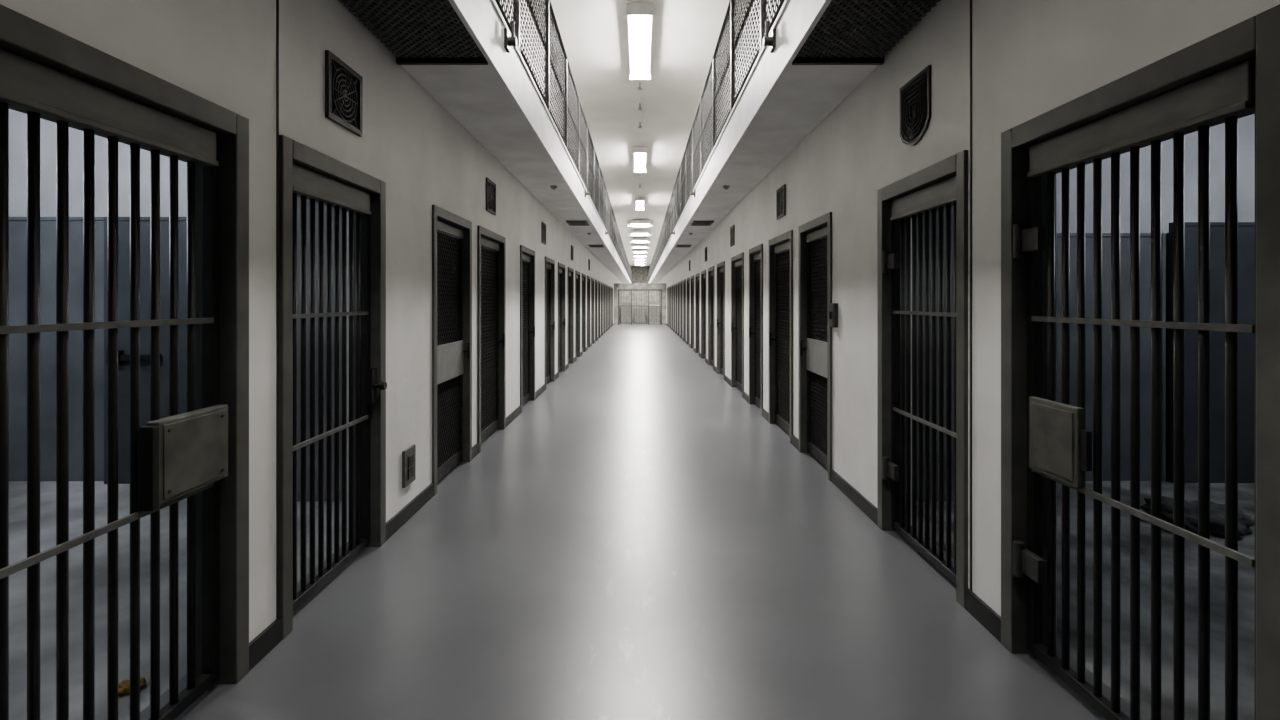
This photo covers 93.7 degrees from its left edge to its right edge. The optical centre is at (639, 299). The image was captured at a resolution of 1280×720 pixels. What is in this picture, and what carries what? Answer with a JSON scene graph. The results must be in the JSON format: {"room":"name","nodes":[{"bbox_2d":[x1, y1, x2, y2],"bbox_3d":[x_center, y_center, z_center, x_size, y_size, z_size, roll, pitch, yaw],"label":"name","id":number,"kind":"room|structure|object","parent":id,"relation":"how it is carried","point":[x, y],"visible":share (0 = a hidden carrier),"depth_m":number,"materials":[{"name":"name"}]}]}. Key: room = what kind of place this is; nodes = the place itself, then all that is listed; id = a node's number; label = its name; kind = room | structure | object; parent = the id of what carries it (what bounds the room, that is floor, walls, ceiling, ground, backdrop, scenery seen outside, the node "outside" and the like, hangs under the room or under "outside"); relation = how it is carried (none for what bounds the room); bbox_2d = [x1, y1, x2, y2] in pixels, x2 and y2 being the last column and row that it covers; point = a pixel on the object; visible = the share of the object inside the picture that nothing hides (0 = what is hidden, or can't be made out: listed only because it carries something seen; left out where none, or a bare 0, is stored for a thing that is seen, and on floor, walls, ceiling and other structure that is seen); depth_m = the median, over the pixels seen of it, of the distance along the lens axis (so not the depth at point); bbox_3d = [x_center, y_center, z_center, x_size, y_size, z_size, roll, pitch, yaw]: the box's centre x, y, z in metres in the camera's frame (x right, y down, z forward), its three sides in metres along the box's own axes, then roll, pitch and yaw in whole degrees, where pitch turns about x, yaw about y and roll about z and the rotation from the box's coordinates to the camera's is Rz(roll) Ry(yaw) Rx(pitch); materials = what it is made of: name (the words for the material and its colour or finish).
{"room":"prison interior","nodes":[
{"label":"prison interior","id":0,"kind":"room"},
{"bbox_2d":[9,109,186,216],"bbox_3d":[-4.185,-0.090,5.000,4.830,3.100,0.100,0,0,0],"label":"wall","id":1,"kind":"structure","parent":0,"point":[17,120],"depth_m":4.95,"materials":[{"name":"paint"}]},
{"bbox_2d":[0,0,621,642],"bbox_3d":[-1.660,-1.315,35.250,0.220,5.550,73.500,0,0,0],"label":"wall","id":2,"kind":"structure","parent":0,"point":[221,52],"depth_m":3.00,"materials":[{"name":"paint"}]},
{"bbox_2d":[0,4,248,719],"bbox_3d":[-1.620,0.375,1.787,0.180,2.170,1.134,0,0,0],"label":"gate","id":3,"kind":"object","parent":2,"relation":"attached to","point":[200,455],"visible":1,"depth_m":1.89,"materials":[{"name":"black metal"}]},
{"bbox_2d":[276,0,278,618],"bbox_3d":[-1.547,-0.080,2.562,0.006,2.880,0.009,0,0,0],"label":"trim","id":4,"kind":"structure","parent":2,"relation":"attached to","point":[277,1],"depth_m":2.56,"materials":[{"name":"paint"}]},
{"bbox_2d":[279,135,386,639],"bbox_3d":[-1.597,0.375,3.098,0.225,2.170,1.045,0,0,0],"label":"gate","id":5,"kind":"object","parent":2,"relation":"attached to","point":[305,172],"visible":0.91,"depth_m":3.08,"materials":[{"name":"black metal"}]},
{"bbox_2d":[325,50,362,136],"bbox_3d":[-1.540,-1.065,3.130,0.019,0.330,0.360,0,0,0],"label":"air vent","id":6,"kind":"object","parent":2,"relation":"in","point":[343,85],"visible":1,"depth_m":3.11,"materials":[{"name":"metal"}]},
{"bbox_2d":[332,60,357,127],"bbox_3d":[-1.539,-1.065,3.130,0.010,0.274,0.274,0,0,0],"label":"grille","id":7,"kind":"object","parent":6,"relation":"attached to","point":[344,80],"depth_m":3.13,"materials":[{"name":"metal"}]},
{"bbox_2d":[402,444,415,487],"bbox_3d":[-1.536,1.094,3.962,0.025,0.246,0.223,0,0,0],"label":"wall outlet","id":8,"kind":"object","parent":2,"relation":"attached to","point":[409,454],"visible":1,"depth_m":3.95,"materials":[{"name":"paint"}]},
{"bbox_2d":[408,454,413,479],"bbox_3d":[-1.527,1.110,4.000,0.006,0.150,0.090,0,0,0],"label":"socket","id":9,"kind":"object","parent":8,"relation":"attached to","point":[410,456],"depth_m":4.00,"materials":[{"name":"black paint"}]},
{"bbox_2d":[249,323,613,670],"bbox_3d":[-1.542,1.409,17.000,0.015,0.099,36.980,0,0,0],"label":"baseboard","id":10,"kind":"structure","parent":2,"relation":"attached to","point":[270,637],"depth_m":3.75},
{"bbox_2d":[432,205,471,495],"bbox_3d":[-1.615,0.375,4.970,0.190,2.170,1.000,0,0,0],"label":"door","id":11,"kind":"structure","parent":2,"relation":"in","point":[451,233],"depth_m":5.08,"materials":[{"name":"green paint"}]},
{"bbox_2d":[339,0,631,282],"bbox_3d":[-1.206,-1.725,35.250,0.684,0.450,73.480,0,0,0],"label":"walkway","id":12,"kind":"object","parent":2,"relation":"attached to","point":[465,54],"visible":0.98,"depth_m":4.42,"materials":[{"name":"paint"}]},
{"bbox_2d":[339,0,483,57],"bbox_3d":[-1.255,-1.532,1.165,0.560,0.012,5.240,0,0,0],"label":"grille","id":13,"kind":"object","parent":12,"relation":"attached to","point":[408,30],"depth_m":3.36,"materials":[{"name":"metal"}]},
{"bbox_2d":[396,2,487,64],"bbox_3d":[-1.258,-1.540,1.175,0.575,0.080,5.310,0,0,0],"label":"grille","id":14,"kind":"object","parent":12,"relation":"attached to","point":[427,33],"depth_m":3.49,"materials":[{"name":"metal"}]},
{"bbox_2d":[495,0,631,281],"bbox_3d":[-0.945,-2.509,35.250,0.052,1.175,73.400,0,0,0],"label":"gallery railing","id":15,"kind":"object","parent":12,"relation":"on","point":[585,159],"visible":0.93,"depth_m":7.22,"materials":[{"name":"metal"}]},
{"bbox_2d":[566,221,589,225],"bbox_3d":[-1.220,-1.510,11.800,0.400,0.019,0.640,0,0,0],"label":"soffit vent","id":16,"kind":"object","parent":12,"relation":"attached to","point":[571,223],"visible":1,"depth_m":11.81,"materials":[{"name":"metal"}]},
{"bbox_2d":[486,177,495,214],"bbox_3d":[-1.540,-1.065,6.200,0.019,0.330,0.360,0,0,0],"label":"air vent","id":17,"kind":"object","parent":2,"relation":"in","point":[490,186],"visible":1,"depth_m":6.18,"materials":[{"name":"metal"}]},
{"bbox_2d":[488,182,494,211],"bbox_3d":[-1.539,-1.065,6.200,0.010,0.274,0.274,0,0,0],"label":"grille","id":18,"kind":"object","parent":17,"relation":"attached to","point":[491,185],"depth_m":6.21,"materials":[{"name":"metal"}]},
{"bbox_2d":[477,226,505,452],"bbox_3d":[-1.615,0.375,6.280,0.190,2.170,1.120,0,0,0],"label":"door","id":19,"kind":"structure","parent":2,"relation":"in","point":[491,246],"depth_m":6.45,"materials":[{"name":"green paint"}]},
{"bbox_2d":[520,245,534,412],"bbox_3d":[-1.615,0.375,8.260,0.190,2.170,1.020,0,0,0],"label":"door","id":20,"kind":"structure","parent":2,"relation":"in","point":[527,256],"depth_m":8.54,"materials":[{"name":"green paint"}]},
{"bbox_2d":[541,222,545,244],"bbox_3d":[-1.540,-1.065,9.600,0.019,0.330,0.360,0,0,0],"label":"air vent","id":21,"kind":"object","parent":2,"relation":"in","point":[543,225],"visible":1,"depth_m":9.54,"materials":[{"name":"metal"}]},
{"bbox_2d":[543,225,544,240],"bbox_3d":[-1.539,-1.065,9.600,0.010,0.274,0.274,0,0,0],"label":"grille","id":22,"kind":"object","parent":21,"relation":"attached to","point":[543,225],"depth_m":9.62,"materials":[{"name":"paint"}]},
{"bbox_2d":[545,256,554,383],"bbox_3d":[-1.615,0.375,10.275,0.190,2.170,1.050,0,0,0],"label":"door","id":23,"kind":"structure","parent":2,"relation":"in","point":[549,263],"depth_m":10.68,"materials":[{"name":"green paint"}]},
{"bbox_2d":[558,262,564,377],"bbox_3d":[-1.615,0.375,11.810,0.190,2.170,1.020,0,0,0],"label":"door","id":24,"kind":"structure","parent":2,"relation":"in","point":[561,268],"depth_m":12.20,"materials":[{"name":"green paint"}]},
{"bbox_2d":[568,267,573,367],"bbox_3d":[-1.621,0.375,13.360,0.178,2.170,1.020,0,0,0],"label":"door","id":25,"kind":"structure","parent":2,"relation":"in","point":[570,270],"depth_m":13.77,"materials":[{"name":"black metal"}]},
{"bbox_2d":[575,270,579,356],"bbox_3d":[-1.621,0.375,14.910,0.178,2.170,1.020,0,0,0],"label":"door","id":26,"kind":"structure","parent":2,"relation":"in","point":[577,273],"depth_m":15.31,"materials":[{"name":"black metal"}]},
{"bbox_2d":[582,273,585,354],"bbox_3d":[-1.621,0.375,16.460,0.178,2.170,1.020,0,0,0],"label":"door","id":27,"kind":"structure","parent":2,"relation":"in","point":[583,275],"depth_m":16.91,"materials":[{"name":"black metal"}]},
{"bbox_2d":[587,276,589,349],"bbox_3d":[-1.621,0.375,18.010,0.178,2.170,1.020,0,0,0],"label":"door","id":28,"kind":"structure","parent":2,"relation":"in","point":[588,277],"depth_m":18.45,"materials":[{"name":"black metal"}]},
{"bbox_2d":[591,278,593,343],"bbox_3d":[-1.621,0.375,19.560,0.178,2.170,1.020,0,0,0],"label":"door","id":29,"kind":"structure","parent":2,"relation":"in","point":[592,279],"depth_m":20.01,"materials":[{"name":"green paint"}]},
{"bbox_2d":[595,279,596,341],"bbox_3d":[-1.621,0.375,21.110,0.178,2.170,1.020,0,0,0],"label":"door","id":30,"kind":"structure","parent":2,"relation":"in","point":[595,279],"depth_m":20.66,"materials":[{"name":"black metal"}]},
{"bbox_2d":[598,281,599,339],"bbox_3d":[-1.621,0.375,22.660,0.178,2.170,1.020,0,0,0],"label":"door","id":31,"kind":"structure","parent":2,"relation":"in","point":[598,281],"depth_m":22.15,"materials":[{"name":"green paint"}]},
{"bbox_2d":[601,282,602,335],"bbox_3d":[-1.621,0.375,24.210,0.178,2.170,1.020,0,0,0],"label":"door","id":32,"kind":"structure","parent":2,"relation":"in","point":[601,282],"depth_m":24.66,"materials":[{"name":"green paint"}]},
{"bbox_2d":[603,283,604,332],"bbox_3d":[-1.621,0.375,25.760,0.178,2.170,1.020,0,0,0],"label":"door","id":33,"kind":"structure","parent":2,"relation":"in","point":[603,283],"depth_m":25.57,"materials":[{"name":"green paint"}]},
{"bbox_2d":[605,284,606,331],"bbox_3d":[-1.621,0.375,27.310,0.178,2.170,1.020,0,0,0],"label":"door","id":34,"kind":"structure","parent":2,"relation":"in","point":[605,284],"depth_m":27.44,"materials":[{"name":"green paint"}]},
{"bbox_2d":[607,285,608,329],"bbox_3d":[-1.621,0.375,28.860,0.178,2.170,1.020,0,0,0],"label":"door","id":35,"kind":"structure","parent":2,"relation":"in","point":[607,285],"depth_m":29.18,"materials":[{"name":"green paint"}]},
{"bbox_2d":[609,286,609,327],"bbox_3d":[-1.621,0.375,30.410,0.178,2.170,1.020,0,0,0],"label":"door","id":36,"kind":"structure","parent":2,"relation":"in","point":[609,286],"depth_m":30.86,"materials":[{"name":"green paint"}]},
{"bbox_2d":[610,286,611,326],"bbox_3d":[-1.621,0.375,31.960,0.178,2.170,1.020,0,0,0],"label":"door","id":37,"kind":"structure","parent":2,"relation":"in","point":[610,286],"depth_m":31.85,"materials":[{"name":"green paint"}]},
{"bbox_2d":[612,287,612,325],"bbox_3d":[-1.621,0.375,33.510,0.178,2.170,1.020,0,0,0],"label":"door","id":38,"kind":"structure","parent":2,"relation":"in","point":[612,287],"depth_m":33.96,"materials":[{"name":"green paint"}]},
{"bbox_2d":[297,196,341,500],"bbox_3d":[-2.360,-0.090,4.400,1.180,3.100,0.100,0,0,0],"label":"wall","id":39,"kind":"structure","parent":0,"point":[298,197],"depth_m":4.35,"materials":[{"name":"grey paint"}]},
{"bbox_2d":[9,323,1254,719],"bbox_3d":[0.000,1.510,35.250,13.200,0.100,73.500,0,0,0],"label":"floor","id":40,"kind":"structure","parent":0,"point":[639,541],"depth_m":2.93,"materials":[{"name":"grey concrete"}]},
{"bbox_2d":[9,217,103,480],"bbox_3d":[-5.380,0.395,4.850,2.240,2.130,0.050,0,0,0],"label":"privacy screen","id":41,"kind":"object","parent":40,"relation":"on","point":[17,225],"visible":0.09,"depth_m":4.83,"materials":[{"name":"blue paint"}]},
{"bbox_2d":[118,678,145,695],"bbox_3d":[-1.915,1.444,2.251,0.095,0.030,0.098,0,0,-38],"label":"rag","id":42,"kind":"object","parent":40,"relation":"on","point":[124,686],"visible":0.53,"depth_m":2.23,"materials":[{"name":"brown fabric"}]},
{"bbox_2d":[104,217,186,483],"bbox_3d":[-3.650,0.400,4.742,1.200,2.120,0.125,0,0,0],"label":"privacy screen","id":43,"kind":"object","parent":40,"relation":"on","point":[123,222],"visible":0.2,"depth_m":4.76,"materials":[{"name":"blue paint"}]},
{"bbox_2d":[622,302,630,322],"bbox_3d":[-0.850,0.785,37.663,0.700,1.350,0.575,0,0,0],"label":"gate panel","id":44,"kind":"object","parent":40,"relation":"on","point":[623,303],"visible":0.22,"depth_m":37.38,"materials":[{"name":"paint"}]},
{"bbox_2d":[649,305,658,322],"bbox_3d":[0.900,0.885,37.663,0.700,1.150,0.575,0,0,0],"label":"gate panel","id":45,"kind":"object","parent":40,"relation":"on","point":[653,309],"visible":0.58,"depth_m":37.38,"materials":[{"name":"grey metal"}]},
{"bbox_2d":[1056,233,1165,480],"bbox_3d":[3.620,0.460,4.860,1.240,2.000,0.050,0,0,0],"label":"privacy screen","id":46,"kind":"object","parent":40,"relation":"on","point":[1145,238],"visible":0.32,"depth_m":4.84,"materials":[{"name":"blue paint"}]},
{"bbox_2d":[1140,496,1254,537],"bbox_3d":[3.604,1.384,3.901,0.576,0.150,0.497,0,0,19],"label":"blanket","id":47,"kind":"object","parent":40,"relation":"on","point":[1217,511],"visible":0.46,"depth_m":3.76,"materials":[{"name":"grey fabric"}]},
{"bbox_2d":[1169,222,1254,482],"bbox_3d":[5.375,0.420,4.800,2.250,2.080,0.050,0,0,0],"label":"privacy screen","id":48,"kind":"object","parent":40,"relation":"on","point":[1246,230],"visible":0.48,"depth_m":4.79,"materials":[{"name":"blue paint"}]},
{"bbox_2d":[531,0,748,265],"bbox_3d":[0.000,-4.140,35.350,3.540,0.100,73.700,0,0,0],"label":"ceiling","id":49,"kind":"structure","parent":0,"point":[594,33],"depth_m":11.55,"materials":[{"name":"paint"}]},
{"bbox_2d":[626,3,653,79],"bbox_3d":[0.000,-3.965,9.275,0.370,0.249,2.410,0,0,0],"label":"ceiling light","id":50,"kind":"object","parent":49,"relation":"hanging from","point":[639,14],"visible":1,"depth_m":8.89,"materials":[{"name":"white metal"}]},
{"bbox_2d":[631,15,648,78],"bbox_3d":[0.000,-3.890,9.275,0.260,0.080,2.330,0,0,0],"label":"diffuser","id":51,"kind":"object","parent":50,"relation":"attached to","point":[639,23],"depth_m":9.17,"materials":[{"name":"white plastic"}]},
{"bbox_2d":[633,147,646,172],"bbox_3d":[0.000,-3.965,16.875,0.370,0.249,2.410,0,0,0],"label":"ceiling light","id":52,"kind":"object","parent":49,"relation":"hanging from","point":[639,152],"visible":1,"depth_m":16.55,"materials":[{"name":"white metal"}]},
{"bbox_2d":[635,153,644,171],"bbox_3d":[0.000,-3.890,16.875,0.260,0.080,2.330,0,0,0],"label":"diffuser","id":53,"kind":"object","parent":52,"relation":"attached to","point":[639,157],"depth_m":16.88,"materials":[{"name":"white plastic"}]},
{"bbox_2d":[627,220,652,226],"bbox_3d":[0.000,-3.965,30.850,1.332,0.249,1.360,0,0,0],"label":"ceiling light","id":54,"kind":"object","parent":49,"relation":"hanging from","point":[630,223],"visible":1,"depth_m":30.17,"materials":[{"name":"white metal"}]},
{"bbox_2d":[631,224,648,226],"bbox_3d":[0.000,-3.890,30.850,0.936,0.080,1.280,0,0,0],"label":"diffuser","id":55,"kind":"object","parent":54,"relation":"attached to","point":[632,225],"depth_m":31.02,"materials":[{"name":"white plastic"}]},
{"bbox_2d":[628,231,651,235],"bbox_3d":[0.000,-3.965,35.250,1.332,0.249,1.360,0,0,0],"label":"ceiling light","id":56,"kind":"object","parent":49,"relation":"hanging from","point":[631,233],"visible":1,"depth_m":34.80,"materials":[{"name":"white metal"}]},
{"bbox_2d":[632,233,647,235],"bbox_3d":[0.000,-3.890,35.250,0.936,0.080,1.280,0,0,0],"label":"diffuser","id":57,"kind":"object","parent":56,"relation":"attached to","point":[633,234],"depth_m":35.30,"materials":[{"name":"white plastic"}]},
{"bbox_2d":[635,197,644,209],"bbox_3d":[0.000,-3.965,24.475,0.370,0.249,2.410,0,0,0],"label":"ceiling light","id":58,"kind":"object","parent":49,"relation":"hanging from","point":[639,200],"visible":1,"depth_m":23.94,"materials":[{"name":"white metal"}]},
{"bbox_2d":[637,201,642,209],"bbox_3d":[0.000,-3.890,24.475,0.260,0.080,2.330,0,0,0],"label":"diffuser","id":59,"kind":"object","parent":58,"relation":"attached to","point":[639,203],"depth_m":24.45,"materials":[{"name":"white plastic"}]},
{"bbox_2d":[630,238,649,242],"bbox_3d":[0.000,-3.965,39.650,1.332,0.249,1.360,0,0,0],"label":"ceiling light","id":60,"kind":"object","parent":49,"relation":"hanging from","point":[632,240],"visible":1,"depth_m":38.97,"materials":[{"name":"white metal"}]},
{"bbox_2d":[639,80,640,129],"bbox_3d":[0.000,-4.076,13.100,0.024,0.024,4.600,0,0,0],"label":"conduit","id":61,"kind":"object","parent":49,"relation":"attached to","point":[639,80],"visible":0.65,"depth_m":12.37,"materials":[{"name":"white metal"}]},
{"bbox_2d":[631,245,648,247],"bbox_3d":[0.000,-3.965,44.050,1.332,0.249,1.360,0,0,0],"label":"ceiling light","id":62,"kind":"object","parent":49,"relation":"hanging from","point":[632,246],"visible":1,"depth_m":43.37,"materials":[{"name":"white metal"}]},
{"bbox_2d":[632,250,647,252],"bbox_3d":[0.000,-3.965,48.450,1.332,0.249,1.360,0,0,0],"label":"ceiling light","id":63,"kind":"object","parent":49,"relation":"hanging from","point":[633,251],"visible":1,"depth_m":47.77,"materials":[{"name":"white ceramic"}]},
{"bbox_2d":[632,254,647,256],"bbox_3d":[0.000,-3.965,52.850,1.332,0.249,1.360,0,0,0],"label":"ceiling light","id":64,"kind":"object","parent":49,"relation":"hanging from","point":[633,255],"visible":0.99,"depth_m":52.17,"materials":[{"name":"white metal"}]},
{"bbox_2d":[619,291,660,322],"bbox_3d":[0.000,0.235,38.050,3.100,2.450,0.100,0,0,0],"label":"wall","id":65,"kind":"structure","parent":0,"point":[642,296],"depth_m":38.00,"materials":[{"name":"paint"}]},
{"bbox_2d":[614,283,665,324],"bbox_3d":[0.000,0.235,35.575,3.100,2.450,0.150,0,0,0],"label":"wall","id":66,"kind":"structure","parent":0,"point":[617,286],"depth_m":35.50,"materials":[{"name":"paint"}]},
{"bbox_2d":[618,289,661,324],"bbox_3d":[0.000,0.415,35.580,2.598,2.090,0.120,0,0,0],"label":"gate","id":67,"kind":"object","parent":66,"relation":"attached to","point":[621,290],"visible":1,"depth_m":35.52,"materials":[{"name":"metal"}]},
{"bbox_2d":[630,266,649,282],"bbox_3d":[0.000,-1.315,72.100,3.540,5.550,0.200,0,0,0],"label":"wall","id":68,"kind":"structure","parent":0,"point":[639,273],"depth_m":71.99,"materials":[{"name":"paint"}]},
{"bbox_2d":[917,205,953,500],"bbox_3d":[2.360,-0.090,4.400,1.180,3.100,0.100,0,0,0],"label":"wall","id":69,"kind":"structure","parent":0,"point":[952,206],"depth_m":4.35,"materials":[{"name":"grey paint"}]},
{"bbox_2d":[658,0,1279,615],"bbox_3d":[1.660,-1.315,35.250,0.220,5.550,73.500,0,0,0],"label":"wall","id":70,"kind":"structure","parent":0,"point":[1031,58],"depth_m":2.92,"materials":[{"name":"paint"}]},
{"bbox_2d":[667,287,667,325],"bbox_3d":[1.621,0.375,33.160,0.178,2.170,1.020,0,0,0],"label":"door","id":71,"kind":"structure","parent":70,"relation":"in","point":[667,287],"depth_m":33.60,"materials":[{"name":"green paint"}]},
{"bbox_2d":[669,286,669,327],"bbox_3d":[1.621,0.375,31.610,0.178,2.170,1.020,0,0,0],"label":"door","id":72,"kind":"structure","parent":70,"relation":"in","point":[669,286],"depth_m":31.16,"materials":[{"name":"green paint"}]},
{"bbox_2d":[670,286,670,328],"bbox_3d":[1.621,0.375,30.060,0.178,2.170,1.020,0,0,0],"label":"door","id":73,"kind":"structure","parent":70,"relation":"in","point":[670,286],"depth_m":30.51,"materials":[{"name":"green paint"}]},
{"bbox_2d":[672,285,672,329],"bbox_3d":[1.621,0.375,28.510,0.178,2.170,1.020,0,0,0],"label":"door","id":74,"kind":"structure","parent":70,"relation":"in","point":[672,285],"depth_m":28.95,"materials":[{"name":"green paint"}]},
{"bbox_2d":[673,284,674,331],"bbox_3d":[1.621,0.375,26.960,0.178,2.170,1.020,0,0,0],"label":"door","id":75,"kind":"structure","parent":70,"relation":"in","point":[673,284],"depth_m":27.42,"materials":[{"name":"green paint"}]},
{"bbox_2d":[675,283,676,333],"bbox_3d":[1.621,0.375,25.410,0.178,2.170,1.020,0,0,0],"label":"door","id":76,"kind":"structure","parent":70,"relation":"in","point":[676,283],"depth_m":25.85,"materials":[{"name":"green paint"}]},
{"bbox_2d":[678,282,679,335],"bbox_3d":[1.621,0.375,23.860,0.178,2.170,1.020,0,0,0],"label":"door","id":77,"kind":"structure","parent":70,"relation":"in","point":[678,282],"depth_m":23.88,"materials":[{"name":"green paint"}]},
{"bbox_2d":[680,280,682,337],"bbox_3d":[1.621,0.375,22.310,0.178,2.170,1.020,0,0,0],"label":"door","id":78,"kind":"structure","parent":70,"relation":"in","point":[681,282],"depth_m":22.75,"materials":[{"name":"green paint"}]},
{"bbox_2d":[683,279,685,340],"bbox_3d":[1.621,0.375,20.760,0.178,2.170,1.020,0,0,0],"label":"door","id":79,"kind":"structure","parent":70,"relation":"in","point":[684,280],"depth_m":21.20,"materials":[{"name":"green paint"}]},
{"bbox_2d":[687,277,689,344],"bbox_3d":[1.621,0.375,19.210,0.178,2.170,1.020,0,0,0],"label":"door","id":80,"kind":"structure","parent":70,"relation":"in","point":[688,279],"depth_m":19.65,"materials":[{"name":"green paint"}]},
{"bbox_2d":[691,275,693,350],"bbox_3d":[1.621,0.375,17.660,0.178,2.170,1.020,0,0,0],"label":"door","id":81,"kind":"structure","parent":70,"relation":"in","point":[692,277],"depth_m":18.11,"materials":[{"name":"black metal"}]},
{"bbox_2d":[695,273,699,352],"bbox_3d":[1.621,0.375,16.110,0.178,2.170,1.020,0,0,0],"label":"door","id":82,"kind":"structure","parent":70,"relation":"in","point":[697,276],"depth_m":16.55,"materials":[{"name":"black metal"}]},
{"bbox_2d":[701,270,705,361],"bbox_3d":[1.621,0.375,14.560,0.178,2.170,1.020,0,0,0],"label":"door","id":83,"kind":"structure","parent":70,"relation":"in","point":[703,273],"depth_m":15.01,"materials":[{"name":"black metal"}]},
{"bbox_2d":[708,266,713,369],"bbox_3d":[1.621,0.375,13.010,0.178,2.170,1.020,0,0,0],"label":"door","id":84,"kind":"structure","parent":70,"relation":"in","point":[711,269],"depth_m":13.40,"materials":[{"name":"green paint"}]},
{"bbox_2d":[717,261,724,379],"bbox_3d":[1.615,0.375,11.460,0.190,2.170,1.020,0,0,0],"label":"door","id":85,"kind":"structure","parent":70,"relation":"in","point":[721,266],"depth_m":11.85,"materials":[{"name":"green paint"}]},
{"bbox_2d":[730,225,734,246],"bbox_3d":[1.540,-1.065,10.000,0.019,0.330,0.360,0,0,0],"label":"air vent","id":86,"kind":"object","parent":70,"relation":"in","point":[732,229],"visible":1,"depth_m":9.96,"materials":[{"name":"metal"}]},
{"bbox_2d":[731,228,732,243],"bbox_3d":[1.539,-1.065,10.000,0.010,0.274,0.274,0,0,0],"label":"grille","id":87,"kind":"object","parent":86,"relation":"attached to","point":[731,228],"depth_m":10.03,"materials":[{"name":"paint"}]},
{"bbox_2d":[731,252,743,397],"bbox_3d":[1.615,0.375,9.525,0.190,2.170,1.150,0,0,0],"label":"door","id":88,"kind":"structure","parent":70,"relation":"in","point":[737,262],"depth_m":9.84,"materials":[{"name":"green paint"}]},
{"bbox_2d":[749,244,762,415],"bbox_3d":[1.615,0.375,8.005,0.190,2.170,0.890,0,0,0],"label":"door","id":89,"kind":"structure","parent":70,"relation":"in","point":[755,253],"depth_m":8.30,"materials":[{"name":"green paint"}]},
{"bbox_2d":[769,230,792,443],"bbox_3d":[1.615,0.375,6.615,0.190,2.170,1.070,0,0,0],"label":"door","id":90,"kind":"structure","parent":70,"relation":"in","point":[781,246],"depth_m":6.84,"materials":[{"name":"green paint"}]},
{"bbox_2d":[776,184,785,219],"bbox_3d":[1.540,-1.065,6.550,0.019,0.330,0.360,0,0,0],"label":"air vent","id":91,"kind":"object","parent":70,"relation":"in","point":[781,192],"visible":1,"depth_m":6.53,"materials":[{"name":"metal"}]},
{"bbox_2d":[778,190,782,215],"bbox_3d":[1.539,-1.065,6.550,0.010,0.274,0.274,0,0,0],"label":"grille","id":92,"kind":"object","parent":91,"relation":"attached to","point":[780,192],"depth_m":6.57,"materials":[{"name":"metal"}]},
{"bbox_2d":[648,0,940,282],"bbox_3d":[1.206,-1.725,35.250,0.684,0.450,73.480,0,0,0],"label":"walkway","id":93,"kind":"object","parent":70,"relation":"attached to","point":[814,54],"visible":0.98,"depth_m":4.42,"materials":[{"name":"paint"}]},
{"bbox_2d":[690,221,713,225],"bbox_3d":[1.220,-1.510,11.800,0.400,0.019,0.640,0,0,0],"label":"soffit vent","id":94,"kind":"object","parent":93,"relation":"attached to","point":[694,223],"visible":1,"depth_m":11.81,"materials":[{"name":"metal"}]},
{"bbox_2d":[648,0,784,281],"bbox_3d":[0.945,-2.509,35.250,0.052,1.175,73.400,0,0,0],"label":"gallery railing","id":95,"kind":"object","parent":93,"relation":"on","point":[694,159],"visible":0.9,"depth_m":7.22,"materials":[{"name":"metal"}]},
{"bbox_2d":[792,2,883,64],"bbox_3d":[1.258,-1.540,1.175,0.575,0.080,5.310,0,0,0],"label":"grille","id":96,"kind":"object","parent":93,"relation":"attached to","point":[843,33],"depth_m":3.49,"materials":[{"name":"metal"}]},
{"bbox_2d":[796,0,940,57],"bbox_3d":[1.255,-1.532,1.165,0.560,0.012,5.240,0,0,0],"label":"grille","id":97,"kind":"object","parent":93,"relation":"attached to","point":[870,30],"depth_m":3.36,"materials":[{"name":"metal"}]},
{"bbox_2d":[798,212,831,480],"bbox_3d":[1.615,0.375,5.320,0.190,2.170,0.960,0,0,0],"label":"door","id":98,"kind":"structure","parent":70,"relation":"in","point":[814,236],"depth_m":5.49,"materials":[{"name":"green paint"}]},
{"bbox_2d":[666,323,1000,642],"bbox_3d":[1.542,1.409,17.000,0.015,0.099,36.980,0,0,0],"label":"baseboard","id":99,"kind":"structure","parent":70,"relation":"attached to","point":[986,616],"depth_m":3.94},
{"bbox_2d":[829,303,837,326],"bbox_3d":[1.522,0.120,4.740,0.054,0.190,0.100,0,0,0],"label":"switch box","id":100,"kind":"object","parent":70,"relation":"attached to","point":[833,307],"visible":1,"depth_m":4.69,"materials":[{"name":"paint"}]},
{"bbox_2d":[900,65,930,145],"bbox_3d":[1.540,-1.060,3.370,0.017,0.380,0.360,0,0,0],"label":"air vent","id":101,"kind":"object","parent":70,"relation":"attached to","point":[915,95],"visible":1,"depth_m":3.34,"materials":[{"name":"metal"}]},
{"bbox_2d":[877,150,967,608],"bbox_3d":[1.620,0.375,3.355,0.180,2.170,1.040,0,0,0],"label":"gate","id":102,"kind":"object","parent":70,"relation":"attached to","point":[940,185],"visible":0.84,"depth_m":3.35,"materials":[{"name":"black metal"}]},
{"bbox_2d":[970,0,971,590],"bbox_3d":[1.547,-0.080,2.804,0.006,2.880,0.009,0,0,0],"label":"trim","id":103,"kind":"structure","parent":70,"relation":"attached to","point":[970,0],"depth_m":2.80,"materials":[{"name":"paint"}]},
{"bbox_2d":[1001,4,1279,719],"bbox_3d":[1.620,0.375,1.985,0.180,2.170,1.130,0,0,0],"label":"gate","id":104,"kind":"object","parent":70,"relation":"attached to","point":[1231,74],"visible":1,"depth_m":1.93,"materials":[{"name":"black metal"}]},
{"bbox_2d":[1056,114,1254,476],"bbox_3d":[4.185,-0.090,5.000,4.830,3.100,0.100,0,0,0],"label":"wall","id":105,"kind":"structure","parent":0,"point":[1246,125],"depth_m":4.95,"materials":[{"name":"paint"}]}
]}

